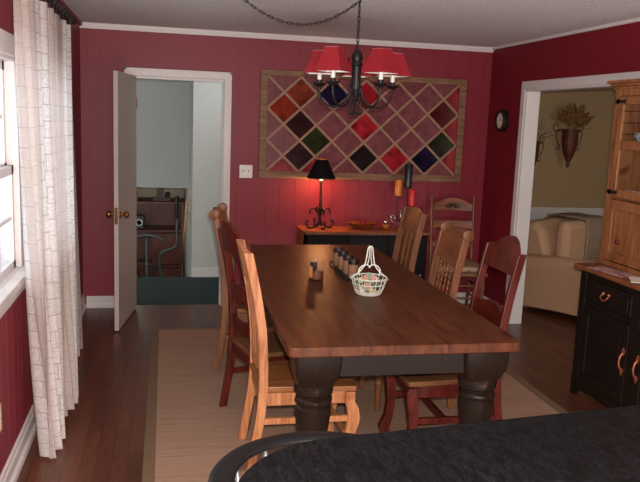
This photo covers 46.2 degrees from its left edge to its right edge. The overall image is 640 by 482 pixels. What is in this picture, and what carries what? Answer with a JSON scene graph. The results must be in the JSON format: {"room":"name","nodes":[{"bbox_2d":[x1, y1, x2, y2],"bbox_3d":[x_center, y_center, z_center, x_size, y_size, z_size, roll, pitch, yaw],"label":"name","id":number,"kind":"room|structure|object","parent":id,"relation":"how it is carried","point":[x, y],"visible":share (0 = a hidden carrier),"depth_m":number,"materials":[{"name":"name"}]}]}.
{"room":"dining room","nodes":[
{"label":"dining room","id":0,"kind":"room"},
{"bbox_2d":[0,0,82,474],"bbox_3d":[-1.276,0.064,2.413,0.120,2.440,8.300,0,9,-12],"label":"wall","id":1,"kind":"structure","parent":0,"point":[16,392],"depth_m":3.69,"materials":[{"name":"red paint"}]},
{"bbox_2d":[0,403,1,431],"bbox_3d":[-1.386,0.772,3.245,0.009,0.120,0.074,0,9,-12],"label":"wall outlet","id":2,"kind":"object","parent":1,"relation":"attached to","point":[0,403],"visible":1,"depth_m":3.26,"materials":[{"name":"beige plastic"}]},
{"bbox_2d":[0,28,25,318],"bbox_3d":[-1.408,-0.286,3.196,0.175,1.210,3.360,0,9,-12],"label":"window","id":3,"kind":"structure","parent":1,"relation":"in","point":[12,267],"depth_m":3.63,"materials":[{"name":"white paint"}]},
{"bbox_2d":[0,294,86,481],"bbox_3d":[-1.247,1.206,2.612,0.030,0.125,8.300,0,9,-12],"label":"baseboard","id":4,"kind":"structure","parent":1,"relation":"attached to","point":[13,466],"depth_m":3.69,"materials":[{"name":"white paint"}]},
{"bbox_2d":[50,0,76,23],"bbox_3d":[-1.274,-1.126,3.030,0.122,0.090,4.042,0,9,-12],"label":"curtain rod","id":5,"kind":"object","parent":1,"relation":"attached to","point":[73,21],"visible":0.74,"depth_m":4.53,"materials":[{"name":"black metal"}]},
{"bbox_2d":[13,0,78,458],"bbox_3d":[-1.386,-0.139,3.971,0.162,2.310,1.710,0,9,-12],"label":"curtain","id":6,"kind":"object","parent":5,"relation":"hanging from","point":[42,40],"visible":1,"depth_m":3.71,"materials":[{"name":"white fabric"}]},
{"bbox_2d":[63,11,82,356],"bbox_3d":[-1.645,-0.324,5.002,0.051,2.292,0.420,0,9,-11],"label":"curtain","id":7,"kind":"object","parent":5,"relation":"hanging from","point":[78,291],"visible":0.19,"depth_m":5.15,"materials":[{"name":"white fabric"}]},
{"bbox_2d":[56,0,81,25],"bbox_3d":[-1.158,-1.123,2.224,0.022,0.030,8.278,0,9,-12],"label":"trim","id":8,"kind":"structure","parent":1,"relation":"attached to","point":[79,22],"depth_m":5.52,"materials":[{"name":"red paint"}]},
{"bbox_2d":[136,187,183,276],"bbox_3d":[-2.731,-0.873,11.476,3.100,3.590,0.100,0,9,-12],"label":"wall","id":9,"kind":"structure","parent":0,"point":[142,191],"depth_m":11.50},
{"bbox_2d":[136,78,189,187],"bbox_3d":[-2.882,-1.642,9.969,2.185,1.605,2.500,0,9,-12],"label":"wall","id":10,"kind":"structure","parent":0,"point":[163,110],"depth_m":8.94,"materials":[{"name":"white paint"}]},
{"bbox_2d":[183,81,192,276],"bbox_3d":[-1.691,-0.564,9.812,0.095,3.590,3.630,0,9,-12],"label":"wall","id":11,"kind":"structure","parent":0,"point":[187,191],"depth_m":8.74,"materials":[{"name":"white paint"}]},
{"bbox_2d":[181,199,190,262],"bbox_3d":[-1.636,-0.079,9.145,0.063,1.082,1.917,0,9,-12],"label":"handrail","id":12,"kind":"object","parent":11,"relation":"attached to","point":[187,200],"visible":1,"depth_m":8.94,"materials":[{"name":"brown wood"}]},
{"bbox_2d":[191,81,221,271],"bbox_3d":[-0.917,-0.257,8.094,0.915,3.590,0.100,0,9,-12],"label":"wall","id":13,"kind":"structure","parent":0,"point":[207,96],"depth_m":7.90,"materials":[{"name":"white paint"}]},
{"bbox_2d":[191,268,218,276],"bbox_3d":[-0.929,0.339,8.134,0.915,0.100,0.014,0,9,-12],"label":"baseboard","id":14,"kind":"structure","parent":13,"relation":"attached to","point":[196,272],"depth_m":8.06,"materials":[{"name":"white paint"}]},
{"bbox_2d":[80,28,492,304],"bbox_3d":[-0.256,-0.616,6.865,3.918,2.440,0.120,0,9,-12],"label":"wall","id":15,"kind":"structure","parent":0,"point":[265,211],"depth_m":6.67,"materials":[{"name":"red paint"}]},
{"bbox_2d":[124,67,231,305],"bbox_3d":[-1.265,-0.449,6.672,0.909,2.095,0.146,0,9,-12],"label":"door frame","id":16,"kind":"structure","parent":15,"relation":"in","point":[225,78],"depth_m":6.57,"materials":[{"name":"white paint"}]},
{"bbox_2d":[106,71,137,330],"bbox_3d":[-1.590,-0.345,6.150,0.177,2.008,0.786,2,9,-4],"label":"door","id":17,"kind":"structure","parent":16,"relation":"attached to","point":[125,101],"depth_m":6.00,"materials":[{"name":"paint"}]},
{"bbox_2d":[239,165,252,177],"bbox_3d":[-0.662,-0.622,6.710,0.116,0.116,0.016,0,9,-12],"label":"light switch","id":18,"kind":"object","parent":15,"relation":"attached to","point":[245,171],"visible":1,"depth_m":6.71,"materials":[{"name":"white plastic"}]},
{"bbox_2d":[87,292,471,307],"bbox_3d":[-0.278,0.548,6.985,3.635,0.105,0.022,0,9,-12],"label":"baseboard","id":19,"kind":"structure","parent":15,"relation":"attached to","point":[92,301],"depth_m":6.64,"materials":[{"name":"white paint"}]},
{"bbox_2d":[80,22,493,52],"bbox_3d":[-0.191,-1.786,6.607,3.688,0.045,0.022,0,9,-12],"label":"trim","id":20,"kind":"structure","parent":15,"relation":"attached to","point":[84,24],"depth_m":6.57,"materials":[{"name":"white paint"}]},
{"bbox_2d":[258,69,466,182],"bbox_3d":[0.404,-1.032,6.851,1.920,0.955,0.035,0,9,-12],"label":"wall art","id":21,"kind":"object","parent":15,"relation":"attached to","point":[421,125],"visible":0.98,"depth_m":6.85,"materials":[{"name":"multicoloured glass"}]},
{"bbox_2d":[16,277,607,481],"bbox_3d":[1.693,1.219,3.878,8.100,0.080,9.570,0,9,-12],"label":"floor","id":22,"kind":"structure","parent":0,"point":[105,430],"depth_m":5.20,"materials":[{"name":"brown wood"}]},
{"bbox_2d":[142,328,567,481],"bbox_3d":[0.297,1.057,4.261,2.520,0.010,4.120,0,9,-12],"label":"area rug","id":23,"kind":"object","parent":22,"relation":"on","point":[187,431],"visible":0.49,"depth_m":4.50,"materials":[{"name":"carpet"}]},
{"bbox_2d":[208,203,271,369],"bbox_3d":[-0.462,0.313,5.205,0.576,1.099,0.423,2,9,0],"label":"dining chair","id":24,"kind":"object","parent":23,"relation":"on","point":[218,214],"visible":0.3,"depth_m":5.04,"materials":[{"name":"brown wood"}]},
{"bbox_2d":[218,221,336,430],"bbox_3d":[-0.257,0.443,4.317,0.634,1.140,0.434,-2,10,-26],"label":"dining chair","id":25,"kind":"object","parent":23,"relation":"on","point":[239,345],"visible":0.51,"depth_m":4.29,"materials":[{"name":"red wood"}]},
{"bbox_2d":[208,431,359,481],"bbox_3d":[-0.002,1.010,2.230,0.670,0.710,0.570,0,9,-12],"label":"barrel chair","id":26,"kind":"object","parent":23,"relation":"on","point":[226,469],"visible":0.52,"depth_m":2.30,"materials":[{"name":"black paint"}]},
{"bbox_2d":[236,239,359,471],"bbox_3d":[-0.129,0.550,3.798,0.604,1.105,0.438,0,9,-12],"label":"dining chair","id":27,"kind":"object","parent":23,"relation":"on","point":[272,382],"visible":0.81,"depth_m":3.65,"materials":[{"name":"brown wood"}]},
{"bbox_2d":[238,244,520,431],"bbox_3d":[0.119,0.611,4.597,1.073,0.749,2.615,0,9,-12],"label":"dining table","id":28,"kind":"object","parent":23,"relation":"on","point":[328,331],"visible":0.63,"depth_m":3.50,"materials":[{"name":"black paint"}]},
{"bbox_2d":[308,261,323,279],"bbox_3d":[-0.023,0.176,4.543,0.094,0.116,0.094,0,9,-12],"label":"glass jar candle","id":29,"kind":"object","parent":28,"relation":"on","point":[314,273],"visible":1,"depth_m":4.51,"materials":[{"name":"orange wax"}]},
{"bbox_2d":[329,261,363,281],"bbox_3d":[0.164,0.189,4.765,0.101,0.033,0.515,0,9,-12],"label":"spice rack","id":30,"kind":"object","parent":28,"relation":"on","point":[345,276],"visible":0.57,"depth_m":4.69,"materials":[{"name":"brown wood"}]},
{"bbox_2d":[333,246,343,265],"bbox_3d":[0.121,0.100,4.973,0.070,0.122,0.070,4,9,9],"label":"spice jar","id":31,"kind":"object","parent":30,"relation":"on","point":[336,249],"visible":0.62,"depth_m":4.95,"materials":[{"name":"brown glass"}]},
{"bbox_2d":[338,250,348,269],"bbox_3d":[0.149,0.122,4.840,0.070,0.122,0.070,8,11,32],"label":"spice jar","id":32,"kind":"object","parent":30,"relation":"on","point":[340,252],"visible":0.66,"depth_m":4.81,"materials":[{"name":"brown glass"}]},
{"bbox_2d":[342,254,353,274],"bbox_3d":[0.176,0.145,4.708,0.070,0.122,0.070,-4,11,-34],"label":"spice jar","id":33,"kind":"object","parent":30,"relation":"on","point":[346,257],"visible":0.57,"depth_m":4.68,"materials":[{"name":"brown glass"}]},
{"bbox_2d":[348,258,358,278],"bbox_3d":[0.203,0.167,4.576,0.070,0.122,0.070,0,9,-12],"label":"spice jar","id":34,"kind":"object","parent":30,"relation":"on","point":[353,263],"visible":0.84,"depth_m":4.55,"materials":[{"name":"brown glass"}]},
{"bbox_2d":[349,246,388,296],"bbox_3d":[0.277,0.161,4.204,0.218,0.276,0.219,0,9,-12],"label":"wire basket","id":35,"kind":"object","parent":28,"relation":"on","point":[374,292],"visible":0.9,"depth_m":4.19,"materials":[{"name":"white metal"}]},
{"bbox_2d":[356,272,380,292],"bbox_3d":[0.276,0.226,4.195,0.148,0.109,0.110,0,9,-12],"label":"posy","id":36,"kind":"object","parent":35,"relation":"in","point":[368,276],"visible":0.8,"depth_m":4.17,"materials":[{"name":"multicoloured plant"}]},
{"bbox_2d":[349,273,388,296],"bbox_3d":[0.274,0.248,4.218,0.218,0.099,0.219,0,9,-12],"label":"bowl","id":37,"kind":"object","parent":35,"relation":"on","point":[374,292],"depth_m":4.17,"materials":[{"name":"white metal"}]},
{"bbox_2d":[392,207,427,272],"bbox_3d":[0.412,0.301,5.466,0.604,1.105,0.438,0,9,-12],"label":"dining chair","id":38,"kind":"object","parent":23,"relation":"on","point":[412,218],"visible":0.21,"depth_m":5.46,"materials":[{"name":"brown wood"}]},
{"bbox_2d":[359,221,474,411],"bbox_3d":[0.567,0.446,4.628,0.576,1.099,0.423,0,9,-12],"label":"dining chair","id":39,"kind":"object","parent":23,"relation":"on","point":[452,243],"visible":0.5,"depth_m":4.57,"materials":[{"name":"brown wood"}]},
{"bbox_2d":[378,236,526,431],"bbox_3d":[0.697,0.534,3.986,0.634,1.140,0.434,0,9,-12],"label":"dining chair","id":40,"kind":"object","parent":23,"relation":"on","point":[504,254],"visible":0.47,"depth_m":3.87,"materials":[{"name":"red wood"}]},
{"bbox_2d":[303,230,430,279],"bbox_3d":[0.389,0.265,6.867,1.160,0.750,0.382,0,9,-12],"label":"sideboard","id":41,"kind":"object","parent":22,"relation":"on","point":[384,242],"visible":0.27,"depth_m":6.67,"materials":[{"name":"black paint"}]},
{"bbox_2d":[296,225,424,244],"bbox_3d":[0.362,0.015,6.823,1.122,0.257,0.335,0,9,-12],"label":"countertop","id":42,"kind":"structure","parent":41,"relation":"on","point":[300,231],"depth_m":6.74,"materials":[{"name":"brown wood"}]},
{"bbox_2d":[305,159,335,229],"bbox_3d":[0.006,-0.419,6.684,0.262,0.620,0.262,3,9,5],"label":"table lamp","id":43,"kind":"object","parent":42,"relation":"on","point":[321,169],"visible":1,"depth_m":6.61,"materials":[{"name":"metal"}]},
{"bbox_2d":[346,221,377,228],"bbox_3d":[0.378,-0.142,6.807,0.300,0.058,0.216,0,9,-12],"label":"wooden bowl","id":44,"kind":"object","parent":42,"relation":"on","point":[368,224],"visible":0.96,"depth_m":6.76,"materials":[{"name":"brown wood"}]},
{"bbox_2d":[382,220,389,228],"bbox_3d":[0.597,-0.150,6.831,0.072,0.084,0.072,0,9,-12],"label":"votive holder","id":45,"kind":"object","parent":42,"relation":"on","point":[385,225],"visible":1,"depth_m":6.81,"materials":[{"name":"orange glass"}]},
{"bbox_2d":[382,223,389,228],"bbox_3d":[0.597,-0.134,6.833,0.072,0.050,0.072,0,9,-12],"label":"cup","id":46,"kind":"object","parent":45,"relation":"on","point":[384,225],"depth_m":6.81,"materials":[{"name":"orange glass"}]},
{"bbox_2d":[390,188,414,227],"bbox_3d":[0.749,-0.299,6.873,0.221,0.375,0.182,0,9,-12],"label":"candle stand","id":47,"kind":"object","parent":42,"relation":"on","point":[406,188],"visible":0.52,"depth_m":6.87,"materials":[{"name":"metal"}]},
{"bbox_2d":[394,180,401,195],"bbox_3d":[0.711,-0.486,6.808,0.064,0.153,0.064,0,9,-12],"label":"pillar candle","id":48,"kind":"object","parent":47,"relation":"on","point":[398,183],"visible":1,"depth_m":6.78,"materials":[{"name":"orange wax"}]},
{"bbox_2d":[404,164,412,187],"bbox_3d":[0.812,-0.603,6.891,0.072,0.223,0.072,0,9,-12],"label":"pillar candle","id":49,"kind":"object","parent":47,"relation":"on","point":[408,167],"visible":1,"depth_m":6.87,"materials":[{"name":"black wax"}]},
{"bbox_2d":[408,189,415,205],"bbox_3d":[0.837,-0.400,6.817,0.068,0.158,0.068,0,9,-12],"label":"pillar candle","id":50,"kind":"object","parent":47,"relation":"on","point":[412,192],"visible":1,"depth_m":6.79,"materials":[{"name":"red wax"}]},
{"bbox_2d":[239,405,639,481],"bbox_3d":[0.889,1.048,2.105,2.240,0.758,1.050,-1,10,-19],"label":"countertop","id":51,"kind":"structure","parent":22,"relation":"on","point":[599,445],"depth_m":2.21,"materials":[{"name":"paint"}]},
{"bbox_2d":[427,193,487,306],"bbox_3d":[1.235,0.136,6.820,0.468,1.085,0.509,1,9,-5],"label":"chair","id":52,"kind":"object","parent":22,"relation":"on","point":[454,204],"visible":0.55,"depth_m":6.97,"materials":[{"name":"brown wood"}]},
{"bbox_2d":[437,259,479,272],"bbox_3d":[1.235,0.222,6.799,0.448,0.050,0.420,1,9,-5],"label":"cushion","id":53,"kind":"object","parent":52,"relation":"on","point":[469,266],"visible":0.32,"depth_m":6.62,"materials":[{"name":"fabric"}]},
{"bbox_2d":[523,217,598,316],"bbox_3d":[2.457,0.241,7.108,0.930,0.880,0.890,-5,11,-36],"label":"sofa","id":54,"kind":"object","parent":22,"relation":"on","point":[552,280],"visible":0.49,"depth_m":6.93,"materials":[{"name":"beige fabric"}]},
{"bbox_2d":[544,212,602,259],"bbox_3d":[2.459,-0.065,7.309,0.320,0.400,0.542,-5,11,-36],"label":"throw blanket","id":55,"kind":"object","parent":54,"relation":"on","point":[594,223],"visible":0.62,"depth_m":7.09,"materials":[{"name":"beige fabric"}]},
{"bbox_2d":[554,220,598,261],"bbox_3d":[2.448,0.014,7.096,0.600,0.430,0.150,-5,11,-36],"label":"cushion","id":56,"kind":"object","parent":54,"relation":"on","point":[570,235],"depth_m":6.92,"materials":[{"name":"beige fabric"}]},
{"bbox_2d":[570,78,639,407],"bbox_3d":[1.955,0.094,4.288,0.401,2.030,1.352,0,9,-12],"label":"hutch","id":57,"kind":"object","parent":22,"relation":"on","point":[606,358],"visible":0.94,"depth_m":4.65,"materials":[{"name":"black paint"}]},
{"bbox_2d":[574,263,639,290],"bbox_3d":[1.952,0.260,4.301,0.359,0.027,1.297,0,9,-12],"label":"countertop","id":58,"kind":"structure","parent":57,"relation":"on","point":[625,281],"depth_m":4.56,"materials":[{"name":"brown wood"}]},
{"bbox_2d":[587,266,638,276],"bbox_3d":[1.796,0.189,4.610,0.130,0.003,0.300,-1,10,-20],"label":"magazine","id":59,"kind":"object","parent":57,"relation":"on","point":[611,271],"visible":1,"depth_m":4.60,"materials":[{"name":"white paper"}]},
{"bbox_2d":[628,276,639,282],"bbox_3d":[1.865,0.228,4.352,0.130,0.003,0.180,5,10,17],"label":"paper","id":60,"kind":"object","parent":57,"relation":"on","point":[632,279],"visible":1,"depth_m":4.36,"materials":[{"name":"white paper"}]},
{"bbox_2d":[634,133,639,141],"bbox_3d":[1.979,-0.622,4.588,0.120,0.070,0.120,0,9,-12],"label":"crystal bowl","id":61,"kind":"object","parent":57,"relation":"on","point":[638,134],"visible":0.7,"depth_m":4.57,"materials":[{"name":"clear glass"}]},
{"bbox_2d":[63,0,639,46],"bbox_3d":[2.235,-1.212,3.242,7.320,0.080,8.920,0,9,-12],"label":"ceiling","id":62,"kind":"structure","parent":0,"point":[480,23],"depth_m":5.27,"materials":[{"name":"white paint"}]},
{"bbox_2d":[244,0,411,114],"bbox_3d":[0.066,-1.121,4.574,0.955,0.689,0.649,6,10,21],"label":"chandelier","id":63,"kind":"object","parent":62,"relation":"hanging from","point":[382,62],"visible":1,"depth_m":4.45,"materials":[{"name":"red fabric"}]},
{"bbox_2d":[478,22,639,305],"bbox_3d":[2.448,0.083,3.184,0.110,2.440,8.300,0,9,-12],"label":"wall","id":64,"kind":"structure","parent":0,"point":[616,49],"depth_m":6.56,"materials":[{"name":"red paint"}]},
{"bbox_2d":[495,110,508,131],"bbox_3d":[1.632,-1.080,6.742,0.056,0.200,0.200,0,9,-12],"label":"wall clock","id":65,"kind":"object","parent":64,"relation":"attached to","point":[502,116],"visible":1,"depth_m":6.70,"materials":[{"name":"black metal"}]},
{"bbox_2d":[492,17,639,49],"bbox_3d":[2.433,-1.108,2.968,0.020,0.022,8.278,0,9,-12],"label":"trim","id":66,"kind":"structure","parent":64,"relation":"attached to","point":[634,20],"depth_m":5.59,"materials":[{"name":"white paint"}]},
{"bbox_2d":[505,71,639,323],"bbox_3d":[1.912,-0.179,5.746,0.133,2.101,1.682,0,9,-12],"label":"door frame","id":67,"kind":"structure","parent":64,"relation":"in","point":[530,93],"depth_m":6.41,"materials":[{"name":"white paint"}]},
{"bbox_2d":[530,88,615,219],"bbox_3d":[3.232,-0.676,8.071,3.402,2.440,0.122,0,9,-12],"label":"wall","id":68,"kind":"structure","parent":0,"point":[582,184],"depth_m":7.88,"materials":[{"name":"beige paint"}]},
{"bbox_2d":[534,115,555,166],"bbox_3d":[2.189,-0.958,7.647,0.424,0.653,0.157,0,9,-12],"label":"pocket","id":69,"kind":"object","parent":68,"relation":"attached to","point":[540,131],"visible":0.34,"depth_m":7.61,"materials":[{"name":"brown plant"}]},
{"bbox_2d":[534,141,540,166],"bbox_3d":[2.144,-0.829,7.661,0.182,0.390,0.155,0,9,-12],"label":"vase","id":70,"kind":"object","parent":69,"relation":"on","point":[537,142],"depth_m":7.61,"materials":[{"name":"brown metal"}]},
{"bbox_2d":[531,207,603,210],"bbox_3d":[3.220,-0.344,8.121,3.402,0.030,0.130,0,9,-12],"label":"trim","id":71,"kind":"structure","parent":68,"relation":"attached to","point":[532,208],"depth_m":7.93,"materials":[{"name":"white paint"}]},
{"bbox_2d":[553,103,593,166],"bbox_3d":[2.602,-1.091,7.710,0.406,0.667,0.157,0,9,-12],"label":"pocket","id":72,"kind":"object","parent":68,"relation":"attached to","point":[569,136],"visible":1,"depth_m":7.66,"materials":[{"name":"brown metal"}]},
{"bbox_2d":[562,129,579,166],"bbox_3d":[2.566,-0.955,7.727,0.182,0.390,0.155,0,9,-12],"label":"vase","id":73,"kind":"object","parent":72,"relation":"on","point":[569,136],"depth_m":7.67,"materials":[{"name":"brown metal"}]},
{"bbox_3d":[-2.419,1.251,9.918,3.100,0.080,3.730,0,9,-12],"label":"floor","id":74,"kind":"structure","parent":0,"visible":0},
{"bbox_2d":[137,196,178,276],"bbox_3d":[-2.245,0.256,10.278,0.682,1.780,0.438,0,9,-12],"label":"chair","id":75,"kind":"object","parent":74,"relation":"on","point":[145,236],"visible":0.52,"depth_m":10.14,"materials":[{"name":"grey paint"}]},
{"bbox_2d":[137,197,184,276],"bbox_3d":[-2.529,0.220,10.842,1.110,1.650,0.604,0,9,-12],"label":"desk","id":76,"kind":"object","parent":74,"relation":"on","point":[159,215],"visible":0.2,"depth_m":10.72,"materials":[{"name":"brown wood"}]},
{"bbox_2d":[137,214,144,228],"bbox_3d":[-2.731,-0.271,10.572,0.520,0.200,0.163,0,9,-12],"label":"radio","id":77,"kind":"object","parent":76,"relation":"on","point":[140,217],"visible":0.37,"depth_m":10.55,"materials":[{"name":"grey plastic"}]},
{"bbox_2d":[137,225,179,231],"bbox_3d":[-2.514,-0.182,10.779,0.990,0.025,0.520,0,9,-12],"label":"shelf","id":78,"kind":"object","parent":76,"relation":"attached to","point":[148,228],"depth_m":10.70,"materials":[{"name":"brown wood"}]},
{"bbox_2d":[137,258,179,266],"bbox_3d":[-2.533,0.311,10.858,0.990,0.025,0.520,0,9,-12],"label":"shelf","id":79,"kind":"object","parent":76,"relation":"attached to","point":[139,260],"depth_m":10.68,"materials":[{"name":"brown wood"}]},
{"bbox_2d":[153,188,170,200],"bbox_3d":[-2.240,-0.672,10.628,0.240,0.200,0.100,0,9,-12],"label":"figurine","id":80,"kind":"object","parent":76,"relation":"on","point":[160,191],"visible":0.98,"depth_m":10.59,"materials":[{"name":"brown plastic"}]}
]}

